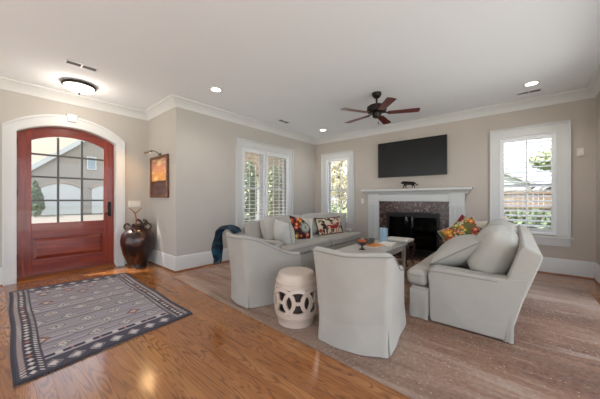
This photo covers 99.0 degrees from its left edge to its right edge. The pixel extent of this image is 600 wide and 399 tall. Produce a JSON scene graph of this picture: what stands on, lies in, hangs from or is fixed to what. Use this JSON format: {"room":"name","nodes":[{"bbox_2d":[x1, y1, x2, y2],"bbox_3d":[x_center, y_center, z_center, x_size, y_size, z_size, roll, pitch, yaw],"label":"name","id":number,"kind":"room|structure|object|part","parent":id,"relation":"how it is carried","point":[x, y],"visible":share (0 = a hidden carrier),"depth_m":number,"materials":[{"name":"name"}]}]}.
{"room":"living room","nodes":[
{"label":"living room","id":0,"kind":"room"},
{"bbox_2d":[0,89,147,266],"bbox_3d":[-4.812,-0.240,2.946,0.200,2.880,5.527,0,0,40],"label":"wall","id":1,"kind":"structure","parent":0,"point":[13,105],"depth_m":4.62,"materials":[{"name":"beige paint"}]},
{"bbox_2d":[0,267,1,284],"bbox_3d":[-5.257,1.071,2.244,0.020,0.253,3.460,0,0,40],"label":"baseboard","id":2,"kind":"structure","parent":1,"relation":"attached to","point":[0,267],"depth_m":3.56,"materials":[{"name":"white paint"}]},
{"bbox_2d":[2,114,124,285],"bbox_3d":[-3.674,-0.068,4.121,0.034,2.535,1.460,0,0,40],"label":"trim","id":3,"kind":"structure","parent":1,"relation":"attached to","point":[9,128],"depth_m":3.65,"materials":[{"name":"white paint"}]},
{"bbox_2d":[17,127,113,277],"bbox_3d":[-3.759,-0.004,4.190,0.115,2.308,1.190,0,0,40],"label":"door","id":4,"kind":"structure","parent":1,"relation":"in","point":[42,248],"depth_m":4.09,"materials":[{"name":"brown wood"}]},
{"bbox_3d":[-3.779,0.755,4.212,0.036,0.350,0.885,0,0,40],"label":"panel","id":5,"kind":"part","parent":4,"relation":"part of","materials":[{"name":"brown wood"}]},
{"bbox_3d":[-3.783,-1.029,4.212,0.048,0.258,0.912,0,0,40],"label":"arched rail","id":6,"kind":"part","parent":4,"relation":"part of","materials":[{"name":"brown wood"}]},
{"bbox_3d":[-3.781,1.040,4.214,0.050,0.220,0.885,0,0,40],"label":"rail","id":7,"kind":"part","parent":4,"relation":"part of","materials":[{"name":"brown wood"}]},
{"bbox_3d":[-3.781,0.472,4.214,0.050,0.215,0.885,0,0,40],"label":"rail","id":8,"kind":"part","parent":4,"relation":"part of","materials":[{"name":"brown wood"}]},
{"bbox_3d":[-3.419,0.170,4.556,0.065,0.260,0.106,0,0,40],"label":"handle","id":9,"kind":"part","parent":4,"relation":"part of","materials":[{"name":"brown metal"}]},
{"bbox_2d":[16,126,115,282],"bbox_3d":[-3.763,0.015,4.195,0.201,2.370,1.210,0,0,40],"label":"trim","id":10,"kind":"structure","parent":1,"relation":"attached to","point":[99,136],"depth_m":4.39,"materials":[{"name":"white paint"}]},
{"bbox_2d":[17,263,115,283],"bbox_3d":[-3.744,1.177,4.180,0.250,0.046,1.188,0,0,40],"label":"trim","id":11,"kind":"structure","parent":1,"relation":"attached to","point":[110,265],"depth_m":4.07,"materials":[{"name":"brown wood"}]},
{"bbox_2d":[66,114,76,122],"bbox_3d":[-3.666,-1.302,4.114,0.055,0.115,0.127,0,0,40],"label":"trim","id":12,"kind":"structure","parent":1,"relation":"attached to","point":[71,118],"depth_m":4.09,"materials":[{"name":"white paint"}]},
{"bbox_2d":[128,201,140,206],"bbox_3d":[-3.110,0.085,4.809,0.013,0.097,0.198,0,0,40],"label":"light switch","id":13,"kind":"object","parent":1,"relation":"attached to","point":[130,203],"visible":1,"depth_m":4.80,"materials":[{"name":"beige plastic"}]},
{"bbox_2d":[125,260,228,272],"bbox_3d":[-0.887,1.190,5.636,4.979,0.019,1.475,0,0,-28],"label":"trim","id":14,"kind":"structure","parent":1,"relation":"attached to","point":[226,260],"depth_m":4.51,"materials":[{"name":"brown wood"}]},
{"bbox_2d":[0,66,599,144],"bbox_3d":[-0.967,-1.607,2.385,6.413,0.143,9.190,0,0,40],"label":"trim","id":15,"kind":"structure","parent":1,"relation":"attached to","point":[592,89],"depth_m":4.51,"materials":[{"name":"white paint"}]},
{"bbox_2d":[148,107,187,256],"bbox_3d":[-2.518,-0.240,4.759,1.385,2.880,0.200,0,0,40],"label":"wall","id":16,"kind":"structure","parent":0,"point":[168,131],"depth_m":4.37,"materials":[{"name":"beige paint"}]},
{"bbox_2d":[144,150,160,155],"bbox_3d":[-2.609,-0.833,4.561,0.280,0.089,0.220,0,0,40],"label":"picture light","id":17,"kind":"object","parent":16,"relation":"attached to","point":[149,151],"visible":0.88,"depth_m":4.52,"materials":[{"name":"gold metal"}]},
{"bbox_2d":[150,154,168,197],"bbox_3d":[-2.551,-0.410,4.629,0.760,0.750,0.039,0,0,40],"label":"framed painting","id":18,"kind":"object","parent":16,"relation":"attached to","point":[159,165],"visible":1,"depth_m":4.61,"materials":[{"name":"brown wood"}]},
{"bbox_2d":[188,110,315,253],"bbox_3d":[-0.755,-0.240,5.938,0.200,2.880,3.873,0,0,40],"label":"wall","id":19,"kind":"structure","parent":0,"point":[211,140],"depth_m":4.84,"materials":[{"name":"beige paint"}]},
{"bbox_2d":[125,238,363,270],"bbox_3d":[-0.893,1.071,5.660,5.009,0.253,1.493,0,0,-28],"label":"baseboard","id":20,"kind":"structure","parent":19,"relation":"attached to","point":[174,263],"depth_m":4.50,"materials":[{"name":"white paint"}]},
{"bbox_2d":[235,137,292,234],"bbox_3d":[-0.794,-0.247,5.828,0.239,1.985,1.761,0,0,40],"label":"window","id":21,"kind":"structure","parent":19,"relation":"attached to","point":[239,142],"depth_m":5.67,"materials":[{"name":"white paint"}]},
{"bbox_3d":[-0.858,-0.255,5.896,0.053,1.670,1.450,0,0,40],"label":"sash","id":22,"kind":"part","parent":21,"relation":"part of","materials":[{"name":"white paint"}]},
{"bbox_2d":[242,147,288,226],"bbox_3d":[-0.741,-0.258,5.798,0.102,1.659,1.446,0,0,40],"label":"plantation shutter","id":23,"kind":"object","parent":19,"relation":"attached to","point":[265,154],"visible":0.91,"depth_m":5.71,"materials":[{"name":"white paint"}]},
{"bbox_3d":[-0.986,-0.259,5.507,0.028,1.598,0.630,0,0,40],"label":"panel","id":24,"kind":"part","parent":23,"relation":"part of","materials":[{"name":"white paint"}]},
{"bbox_3d":[-0.950,-0.260,5.477,0.011,1.360,0.012,0,0,40],"label":"tilt rod","id":25,"kind":"part","parent":23,"relation":"part of","materials":[{"name":"white paint"}]},
{"bbox_3d":[-0.528,-0.259,6.053,0.028,1.598,0.725,0,0,40],"label":"panel","id":26,"kind":"part","parent":23,"relation":"part of","materials":[{"name":"white paint"}]},
{"bbox_2d":[0,0,599,137],"bbox_3d":[-0.970,-1.740,2.381,6.813,0.120,9.600,0,0,40],"label":"ceiling","id":27,"kind":"structure","parent":0,"point":[299,63],"depth_m":2.92,"materials":[{"name":"paint"}]},
{"bbox_2d":[61,79,96,94],"bbox_3d":[-3.215,-1.601,3.729,0.395,0.156,0.395,0,0,40],"label":"flush light","id":28,"kind":"object","parent":27,"relation":"attached to","point":[80,87],"visible":1,"depth_m":3.63,"materials":[{"name":"white glass"}]},
{"bbox_2d":[64,59,97,71],"bbox_3d":[-2.737,-1.676,3.210,0.120,0.008,0.310,0,0,40],"label":"ceiling vent","id":29,"kind":"object","parent":27,"relation":"in","point":[67,61],"visible":1,"depth_m":3.20,"materials":[{"name":"white metal"}]},
{"bbox_2d":[209,87,221,92],"bbox_3d":[-1.283,-1.676,3.909,0.190,0.008,0.190,0,0,40],"label":"recessed light","id":30,"kind":"object","parent":27,"relation":"in","point":[213,89],"visible":1,"depth_m":3.90,"materials":[{"name":"white paint"}]},
{"bbox_2d":[340,91,419,123],"bbox_3d":[1.216,-1.425,4.071,1.207,0.509,1.188,0,0,40],"label":"ceiling fan","id":31,"kind":"object","parent":27,"relation":"hanging from","point":[376,109],"visible":1,"depth_m":3.95,"materials":[{"name":"brown wood"}]},
{"bbox_3d":[0.833,-1.355,3.902,0.458,0.006,0.136,0,7,-20],"label":"blade","id":32,"kind":"part","parent":31,"relation":"part of","materials":[{"name":"brown wood"}]},
{"bbox_3d":[0.963,-1.355,4.353,0.136,0.006,0.458,-9,5,-38],"label":"blade","id":33,"kind":"part","parent":31,"relation":"part of","materials":[{"name":"brown wood"}]},
{"bbox_3d":[1.208,-1.397,4.038,0.304,0.227,0.304,0,0,40],"label":"motor","id":34,"kind":"part","parent":31,"relation":"part of","materials":[{"name":"brown metal"}]},
{"bbox_3d":[1.431,-1.355,4.369,0.136,0.006,0.458,-8,-5,34],"label":"blade","id":35,"kind":"part","parent":31,"relation":"part of","materials":[{"name":"brown wood"}]},
{"bbox_3d":[1.222,-1.355,3.639,0.136,0.006,0.458,7,0,-2],"label":"blade","id":36,"kind":"part","parent":31,"relation":"part of","materials":[{"name":"brown wood"}]},
{"bbox_3d":[1.592,-1.355,3.928,0.458,0.006,0.136,0,-7,16],"label":"blade","id":37,"kind":"part","parent":31,"relation":"part of","materials":[{"name":"brown wood"}]},
{"bbox_2d":[517,88,541,95],"bbox_3d":[3.568,-1.676,3.993,0.290,0.008,0.100,0,0,40],"label":"ceiling vent","id":38,"kind":"object","parent":27,"relation":"in","point":[540,89],"visible":1,"depth_m":3.98,"materials":[{"name":"grey metal"}]},
{"bbox_2d":[523,80,539,86],"bbox_3d":[3.352,-1.676,3.708,0.190,0.008,0.190,0,0,40],"label":"recessed light","id":39,"kind":"object","parent":27,"relation":"in","point":[532,83],"visible":1,"depth_m":3.70,"materials":[{"name":"white glass"}]},
{"bbox_2d":[0,253,599,398],"bbox_3d":[-0.970,1.260,2.381,6.813,0.120,9.600,0,0,40],"label":"floor","id":40,"kind":"structure","parent":0,"point":[216,351],"depth_m":1.86,"materials":[{"name":"brown wood"}]},
{"bbox_2d":[9,273,191,388],"bbox_3d":[-2.379,1.194,2.937,2.619,0.010,1.313,0,0,40],"label":"entry rug","id":41,"kind":"object","parent":40,"relation":"on","point":[54,327],"visible":1,"depth_m":2.54,"materials":[{"name":"fabric"}]},
{"bbox_2d":[120,219,153,268],"bbox_3d":[-2.915,0.776,4.593,0.524,0.845,0.524,0,0,40],"label":"jar","id":42,"kind":"object","parent":40,"relation":"on","point":[137,241],"visible":1,"depth_m":4.43,"materials":[{"name":"brown ceramic"}]},
{"bbox_2d":[129,208,141,224],"bbox_3d":[-2.954,0.324,4.595,0.211,0.356,0.032,0,0,-15],"label":"twig","id":43,"kind":"object","parent":42,"relation":"in","point":[129,208],"visible":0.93,"depth_m":4.59,"materials":[{"name":"brown wood"}]},
{"bbox_2d":[174,258,599,398],"bbox_3d":[0.957,1.195,3.688,4.765,0.010,3.720,0,0,40],"label":"area rug","id":44,"kind":"object","parent":40,"relation":"on","point":[554,353],"visible":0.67,"depth_m":2.00,"materials":[{"name":"beige carpet"}]},
{"bbox_2d":[225,230,300,308],"bbox_3d":[-0.493,0.787,3.157,0.812,0.795,0.695,0,0,-32],"label":"armchair","id":45,"kind":"object","parent":44,"relation":"on","point":[255,264],"visible":0.84,"depth_m":2.85,"materials":[{"name":"fabric"}]},
{"bbox_2d":[211,225,240,264],"bbox_3d":[-0.922,0.580,3.253,0.351,0.511,0.214,0,0,20],"label":"throw blanket","id":46,"kind":"object","parent":45,"relation":"on","point":[217,245],"visible":1,"depth_m":3.24,"materials":[{"name":"blue fabric"}]},
{"bbox_2d":[274,266,317,328],"bbox_3d":[-0.037,0.945,2.531,0.432,0.488,0.432,0,0,25],"label":"garden stool","id":47,"kind":"object","parent":44,"relation":"on","point":[295,292],"visible":0.99,"depth_m":2.37,"materials":[{"name":"beige ceramic"}]},
{"bbox_2d":[244,212,360,269],"bbox_3d":[0.196,0.734,5.031,1.036,0.890,2.444,0,0,40],"label":"slipcovered sofa","id":48,"kind":"object","parent":44,"relation":"on","point":[262,230],"visible":0.48,"depth_m":4.42,"materials":[{"name":"fabric"}]},
{"bbox_3d":[-0.584,0.905,4.214,0.752,0.545,0.165,0,0,40],"label":"arm","id":49,"kind":"part","parent":48,"relation":"part of","materials":[{"name":"fabric"}]},
{"bbox_2d":[260,215,302,239],"bbox_3d":[-0.284,0.531,4.748,0.386,0.470,1.030,-30,-19,36],"label":"cushion","id":50,"kind":"object","parent":48,"relation":"on","point":[267,223],"depth_m":4.37,"materials":[{"name":"grey fabric"}]},
{"bbox_2d":[273,218,294,243],"bbox_3d":[-0.265,0.565,4.243,0.421,0.501,0.372,0,0,26],"label":"throw pillow","id":51,"kind":"object","parent":48,"relation":"on","point":[283,231],"visible":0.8,"depth_m":4.08,"materials":[{"name":"white fabric"}]},
{"bbox_2d":[289,215,312,239],"bbox_3d":[0.021,0.565,4.723,0.565,0.558,0.209,0,0,-23],"label":"throw pillow","id":52,"kind":"object","parent":48,"relation":"on","point":[302,227],"visible":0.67,"depth_m":4.68,"materials":[{"name":"fabric"}]},
{"bbox_2d":[280,237,330,253],"bbox_3d":[-0.073,0.793,4.471,0.720,0.157,1.192,0,0,40],"label":"seat cushion","id":53,"kind":"object","parent":48,"relation":"on","point":[304,246],"depth_m":4.24,"materials":[{"name":"fabric"}]},
{"bbox_2d":[302,212,332,234],"bbox_3d":[0.390,0.528,5.553,0.386,0.466,1.030,-30,-19,36],"label":"cushion","id":54,"kind":"object","parent":48,"relation":"on","point":[324,214],"depth_m":5.24,"materials":[{"name":"grey fabric"}]},
{"bbox_3d":[0.283,1.012,4.958,0.700,0.275,2.380,0,0,40],"label":"seat","id":55,"kind":"part","parent":48,"relation":"part of","materials":[{"name":"fabric"}]},
{"bbox_2d":[314,216,343,235],"bbox_3d":[0.630,0.565,5.371,0.808,0.387,0.187,0,0,-42],"label":"throw pillow","id":56,"kind":"object","parent":48,"relation":"on","point":[332,225],"visible":0.91,"depth_m":5.27,"materials":[{"name":"fabric"}]},
{"bbox_2d":[312,232,360,245],"bbox_3d":[0.701,0.793,5.393,0.720,0.157,1.192,0,0,40],"label":"seat cushion","id":57,"kind":"object","parent":48,"relation":"on","point":[338,239],"depth_m":5.10,"materials":[{"name":"fabric"}]},
{"bbox_2d":[331,213,345,231],"bbox_3d":[0.816,0.526,5.842,0.469,0.463,0.182,0,0,21],"label":"throw pillow","id":58,"kind":"object","parent":48,"relation":"on","point":[342,215],"visible":0.34,"depth_m":5.77,"materials":[{"name":"grey fabric"}]},
{"bbox_3d":[0.865,0.905,5.941,0.752,0.545,0.165,0,0,40],"label":"arm","id":59,"kind":"part","parent":48,"relation":"part of","materials":[{"name":"fabric"}]},
{"bbox_2d":[312,246,405,358],"bbox_3d":[0.531,0.787,2.276,0.695,0.795,0.812,0,0,28],"label":"armchair","id":60,"kind":"object","parent":44,"relation":"on","point":[360,295],"visible":1,"depth_m":1.96,"materials":[{"name":"fabric"}]},
{"bbox_2d":[336,240,406,269],"bbox_3d":[1.097,0.965,3.975,0.630,0.450,1.460,0,0,40],"label":"coffee table","id":61,"kind":"object","parent":44,"relation":"on","point":[397,247],"visible":0.23,"depth_m":3.95,"materials":[{"name":"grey wood"}]},
{"bbox_2d":[355,241,368,249],"bbox_3d":[0.921,0.681,3.796,0.196,0.117,0.196,0,0,40],"label":"pedestal bowl","id":62,"kind":"object","parent":61,"relation":"on","point":[367,242],"visible":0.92,"depth_m":3.75,"materials":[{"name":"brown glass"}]},
{"bbox_2d":[364,238,374,243],"bbox_3d":[1.159,0.695,4.275,0.172,0.090,0.172,0,0,40],"label":"pot","id":63,"kind":"object","parent":61,"relation":"on","point":[370,240],"visible":0.73,"depth_m":4.21,"materials":[{"name":"grey metal"}]},
{"bbox_2d":[364,243,383,248],"bbox_3d":[1.165,0.725,4.009,0.270,0.030,0.190,0,0,-44],"label":"book","id":64,"kind":"object","parent":61,"relation":"on","point":[373,245],"visible":1,"depth_m":3.95,"materials":[{"name":"orange paper"}]},
{"bbox_2d":[379,228,387,241],"bbox_3d":[1.467,0.620,4.494,0.140,0.240,0.140,0,0,40],"label":"hurricane","id":65,"kind":"object","parent":61,"relation":"on","point":[383,232],"visible":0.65,"depth_m":4.43,"materials":[{"name":"glass"}]},
{"bbox_2d":[378,241,395,246],"bbox_3d":[1.434,0.728,4.214,0.220,0.024,0.300,0,0,34],"label":"book","id":66,"kind":"object","parent":61,"relation":"on","point":[385,243],"visible":0.89,"depth_m":4.17,"materials":[{"name":"white paper"}]},
{"bbox_3d":[1.751,0.980,4.327,0.052,0.418,0.052,0,0,40],"label":"leg","id":67,"kind":"part","parent":61,"relation":"part of","materials":[{"name":"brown wood"}]},
{"bbox_2d":[388,236,414,266],"bbox_3d":[1.830,0.945,4.756,0.488,0.471,0.418,0,0,40],"label":"bench","id":68,"kind":"object","parent":44,"relation":"on","point":[410,241],"visible":0.65,"depth_m":4.62,"materials":[{"name":"beige fabric"}]},
{"bbox_3d":[1.830,0.739,4.756,0.450,0.060,0.380,0,0,40],"label":"seat","id":69,"kind":"part","parent":68,"relation":"part of","materials":[{"name":"beige fabric"}]},
{"bbox_3d":[1.881,0.982,4.492,0.056,0.397,0.086,0,0,-12],"label":"leg","id":70,"kind":"part","parent":68,"relation":"part of","materials":[{"name":"brown wood"}]},
{"bbox_3d":[2.100,0.982,4.753,0.086,0.397,0.056,0,0,2],"label":"leg","id":71,"kind":"part","parent":68,"relation":"part of","materials":[{"name":"brown wood"}]},
{"bbox_2d":[407,219,542,343],"bbox_3d":[2.257,0.734,3.236,1.036,0.890,2.444,0,0,40],"label":"slipcovered sofa","id":72,"kind":"object","parent":44,"relation":"on","point":[486,294],"visible":0.9,"depth_m":2.30,"materials":[{"name":"fabric"}]},
{"bbox_3d":[2.170,1.012,3.309,0.700,0.275,2.380,0,0,40],"label":"seat","id":73,"kind":"part","parent":72,"relation":"part of","materials":[{"name":"fabric"}]},
{"bbox_2d":[407,252,469,285],"bbox_3d":[1.752,0.793,2.874,0.720,0.157,1.192,0,0,40],"label":"seat cushion","id":74,"kind":"object","parent":72,"relation":"on","point":[420,274],"depth_m":2.55,"materials":[{"name":"fabric"}]},
{"bbox_2d":[429,234,480,265],"bbox_3d":[1.689,0.540,2.722,0.447,0.345,0.509,0,0,42],"label":"throw pillow","id":75,"kind":"object","parent":72,"relation":"on","point":[455,251],"visible":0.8,"depth_m":2.58,"materials":[{"name":"grey fabric"}]},
{"bbox_2d":[437,216,480,241],"bbox_3d":[2.335,0.554,3.654,0.667,0.647,0.183,0,0,32],"label":"throw pillow","id":76,"kind":"object","parent":72,"relation":"on","point":[468,226],"visible":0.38,"depth_m":3.65,"materials":[{"name":"fabric"}]},
{"bbox_2d":[452,214,481,229],"bbox_3d":[2.439,0.520,3.778,0.626,0.621,0.151,0,0,25],"label":"throw pillow","id":77,"kind":"object","parent":72,"relation":"on","point":[462,217],"visible":0.09,"depth_m":3.81,"materials":[{"name":"fabric"}]},
{"bbox_2d":[455,219,487,228],"bbox_3d":[2.598,0.520,3.904,0.428,0.406,0.146,0,0,45],"label":"throw pillow","id":78,"kind":"object","parent":72,"relation":"on","point":[482,224],"visible":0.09,"depth_m":3.80,"materials":[{"name":"fabric"}]},
{"bbox_3d":[1.588,0.905,2.326,0.752,0.545,0.165,0,0,40],"label":"arm","id":79,"kind":"part","parent":72,"relation":"part of","materials":[{"name":"fabric"}]},
{"bbox_2d":[467,225,518,274],"bbox_3d":[2.063,0.528,2.714,0.386,0.466,1.030,30,19,36],"label":"cushion","id":80,"kind":"object","parent":72,"relation":"on","point":[497,250],"depth_m":2.33,"materials":[{"name":"grey fabric"}]},
{"bbox_2d":[486,219,517,234],"bbox_3d":[2.737,0.531,3.519,0.386,0.470,1.030,30,19,36],"label":"cushion","id":81,"kind":"object","parent":72,"relation":"on","point":[502,222],"depth_m":3.30,"materials":[{"name":"grey fabric"}]},
{"bbox_2d":[361,187,472,260],"bbox_3d":[2.384,0.486,5.486,2.200,1.427,0.770,0,0,40],"label":"fireplace","id":82,"kind":"object","parent":40,"relation":"on","point":[418,214],"visible":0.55,"depth_m":5.41,"materials":[{"name":"white paint"}]},
{"bbox_2d":[401,181,417,187],"bbox_3d":[2.326,-0.313,5.443,0.350,0.163,0.052,0,0,40],"label":"figurine","id":83,"kind":"object","parent":82,"relation":"on","point":[405,183],"visible":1,"depth_m":5.45,"materials":[{"name":"brown metal"}]},
{"bbox_3d":[2.409,0.720,5.515,0.980,0.680,0.006,0,0,40],"label":"glass","id":84,"kind":"part","parent":82,"relation":"part of","materials":[{"name":"black glass"}]},
{"bbox_3d":[2.366,-0.142,5.465,2.080,0.085,0.185,0,0,40],"label":"crown moulding","id":85,"kind":"part","parent":82,"relation":"part of","materials":[{"name":"white paint"}]},
{"bbox_2d":[361,187,472,191],"bbox_3d":[2.354,-0.206,5.450,2.200,0.042,0.225,0,0,40],"label":"mantel shelf","id":86,"kind":"object","parent":82,"relation":"attached to","point":[456,189],"depth_m":5.16,"materials":[{"name":"white paint"}]},
{"bbox_2d":[316,97,595,261],"bbox_3d":[2.581,-0.240,5.536,5.428,2.880,0.200,0,0,40],"label":"wall","id":87,"kind":"structure","parent":0,"point":[468,140],"depth_m":4.78,"materials":[{"name":"beige paint"}]},
{"bbox_2d":[321,150,354,228],"bbox_3d":[1.024,-0.247,6.790,1.050,1.985,0.239,0,0,40],"label":"window","id":88,"kind":"structure","parent":87,"relation":"in","point":[350,153],"depth_m":6.79,"materials":[{"name":"white paint"}]},
{"bbox_2d":[326,157,348,221],"bbox_3d":[0.989,-0.258,6.740,0.696,1.659,0.102,0,0,40],"label":"plantation shutter","id":89,"kind":"object","parent":88,"relation":"attached to","point":[328,161],"visible":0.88,"depth_m":6.70,"materials":[{"name":"white paint"}]},
{"bbox_3d":[0.960,-0.260,6.705,0.012,1.360,0.011,0,0,40],"label":"tilt rod","id":90,"kind":"part","parent":89,"relation":"part of","materials":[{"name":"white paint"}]},
{"bbox_3d":[1.088,-0.255,6.858,0.700,1.670,0.053,0,0,40],"label":"sash","id":91,"kind":"part","parent":88,"relation":"part of","materials":[{"name":"white paint"}]},
{"bbox_2d":[378,134,446,177],"bbox_3d":[2.378,-0.895,5.525,1.413,0.788,0.074,0,0,40],"label":"television","id":92,"kind":"object","parent":87,"relation":"attached to","point":[426,155],"visible":1,"depth_m":5.45,"materials":[{"name":"black plastic"}]},
{"bbox_2d":[490,120,573,246],"bbox_3d":[3.890,-0.247,4.385,1.075,1.985,0.239,0,0,40],"label":"window","id":93,"kind":"structure","parent":87,"relation":"in","point":[562,238],"depth_m":4.10,"materials":[{"name":"white paint"}]},
{"bbox_3d":[3.945,-0.255,4.460,0.720,1.670,0.053,0,0,40],"label":"sash","id":94,"kind":"part","parent":93,"relation":"part of","materials":[{"name":"white paint"}]},
{"bbox_2d":[500,132,555,234],"bbox_3d":[3.846,-0.258,4.343,0.716,1.659,0.102,0,0,40],"label":"plantation shutter","id":95,"kind":"object","parent":93,"relation":"attached to","point":[552,135],"visible":0.93,"depth_m":4.29,"materials":[{"name":"white paint"}]},
{"bbox_3d":[3.817,-0.260,4.308,0.012,1.360,0.011,0,0,40],"label":"tilt rod","id":96,"kind":"part","parent":95,"relation":"part of","materials":[{"name":"white paint"}]},
{"bbox_3d":[3.865,0.600,4.355,1.075,0.051,0.160,0,0,40],"label":"sill","id":97,"kind":"part","parent":93,"relation":"part of","materials":[{"name":"white paint"}]},
{"bbox_2d":[537,271,599,285],"bbox_3d":[3.403,1.190,3.890,1.613,0.019,1.225,0,0,40],"label":"trim","id":98,"kind":"structure","parent":87,"relation":"attached to","point":[594,279],"depth_m":3.98,"materials":[{"name":"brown wood"}]},
{"bbox_2d":[538,257,599,282],"bbox_3d":[3.417,1.071,3.891,1.633,0.253,1.245,0,0,40],"label":"baseboard","id":99,"kind":"structure","parent":87,"relation":"attached to","point":[553,265],"depth_m":3.99,"materials":[{"name":"white paint"}]},
{"bbox_2d":[577,148,583,155],"bbox_3d":[4.315,-0.730,3.937,0.076,0.120,0.022,0,0,40],"label":"wall sensor","id":100,"kind":"object","parent":87,"relation":"attached to","point":[580,151],"visible":1,"depth_m":3.93,"materials":[{"name":"beige plastic"}]},
{"bbox_2d":[596,93,599,264],"bbox_3d":[1.498,-0.240,0.179,0.200,2.880,9.400,0,0,40],"label":"wall","id":101,"kind":"structure","parent":0,"point":[598,95],"depth_m":3.73,"materials":[{"name":"beige paint"}]},
{"label":"outside","id":102,"kind":"structure","parent":0,"visible":0},
{"bbox_2d":[32,213,258,222],"bbox_3d":[-11.573,1.315,13.627,23.750,0.030,18.000,0,0,40],"label":"driveway","id":103,"kind":"structure","parent":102,"point":[72,217],"depth_m":17.52,"materials":[{"name":"concrete"}]},
{"bbox_2d":[32,179,44,216],"bbox_3d":[-19.788,-0.094,19.158,1.155,2.837,1.130,0,0,40],"label":"cone shrub","id":104,"kind":"object","parent":103,"relation":"on","point":[38,207],"visible":0.72,"depth_m":19.05,"materials":[{"name":"green plant"}]},
{"bbox_2d":[245,160,256,221],"bbox_3d":[-1.877,-0.089,9.587,0.592,2.885,0.558,0,0,-9],"label":"columnar evergreen","id":105,"kind":"object","parent":103,"relation":"on","point":[252,171],"visible":0.6,"depth_m":9.49,"materials":[{"name":"green plant"}]},
{"bbox_2d":[268,166,281,216],"bbox_3d":[-0.869,0.086,8.701,0.775,2.534,0.766,0,0,28],"label":"columnar evergreen","id":106,"kind":"object","parent":103,"relation":"on","point":[278,196],"visible":0.57,"depth_m":8.52,"materials":[{"name":"green plant"}]},
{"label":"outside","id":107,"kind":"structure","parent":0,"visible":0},
{"bbox_2d":[40,203,543,217],"bbox_3d":[2.598,1.515,10.874,130.000,0.370,140.000,0,0,40],"label":"ground","id":108,"kind":"structure","parent":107,"point":[344,205],"depth_m":28.37,"materials":[{"name":"green plant"}]},
{"bbox_2d":[32,137,102,215],"bbox_3d":[-22.890,-3.950,25.343,8.350,10.500,23.400,0,0,40],"label":"house","id":109,"kind":"structure","parent":108,"relation":"on","point":[69,189],"depth_m":22.83,"materials":[{"name":"paint"}]},
{"bbox_3d":[-20.576,-0.025,22.096,0.050,2.650,2.500,0,0,40],"label":"garage door","id":110,"kind":"part","parent":109,"relation":"part of","materials":[{"name":"white"}]},
{"bbox_3d":[-19.235,-3.350,23.647,0.010,1.040,0.540,0,0,40],"label":"pane","id":111,"kind":"part","parent":109,"relation":"part of","materials":[{"name":"glass"}]},
{"bbox_3d":[-18.455,-0.025,24.623,0.050,2.650,2.500,0,0,40],"label":"garage door","id":112,"kind":"part","parent":109,"relation":"part of","materials":[{"name":"white"}]},
{"bbox_2d":[245,152,281,220],"bbox_3d":[-4.170,-1.570,18.055,6.800,5.800,11.300,0,0,40],"label":"house","id":113,"kind":"structure","parent":108,"relation":"on","point":[255,154],"depth_m":15.73,"materials":[{"name":"beige"}]},
{"bbox_2d":[332,204,342,212],"bbox_3d":[1.126,0.716,9.634,1.163,1.277,1.152,0,0,40],"label":"shrub","id":114,"kind":"object","parent":108,"relation":"on","point":[334,208],"visible":0.05,"depth_m":9.48,"materials":[{"name":"green plant"}]},
{"bbox_2d":[332,161,346,212],"bbox_3d":[1.892,-1.116,12.245,3.852,4.935,3.439,0,0,40],"label":"autumn tree","id":115,"kind":"object","parent":108,"relation":"on","point":[343,171],"visible":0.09,"depth_m":11.54,"materials":[{"name":"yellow plant"}]},
{"bbox_2d":[504,171,537,189],"bbox_3d":[20.629,-0.863,27.074,6.200,4.385,8.800,0,0,40],"label":"house","id":116,"kind":"structure","parent":108,"relation":"on","point":[505,175],"depth_m":22.95,"materials":[{"name":"grey"}]},
{"bbox_2d":[504,208,550,228],"bbox_3d":[6.338,0.781,5.639,6.380,1.188,1.066,0,0,40],"label":"hedge","id":117,"kind":"object","parent":108,"relation":"on","point":[508,212],"visible":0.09,"depth_m":6.12,"materials":[{"name":"green plant"}]},
{"bbox_2d":[504,189,550,228],"bbox_3d":[10.009,0.438,9.205,13.500,1.685,0.070,0,0,40],"label":"fence","id":118,"kind":"object","parent":108,"relation":"on","point":[507,193],"visible":0.04,"depth_m":10.13,"materials":[{"name":"wood"}]},
{"bbox_2d":[528,147,550,170],"bbox_3d":[31.247,-2.506,31.190,5.474,7.714,5.078,0,0,40],"label":"broadleaf tree","id":119,"kind":"object","parent":108,"relation":"on","point":[547,152],"visible":0.27,"depth_m":31.26,"materials":[{"name":"green plant"}]}
]}

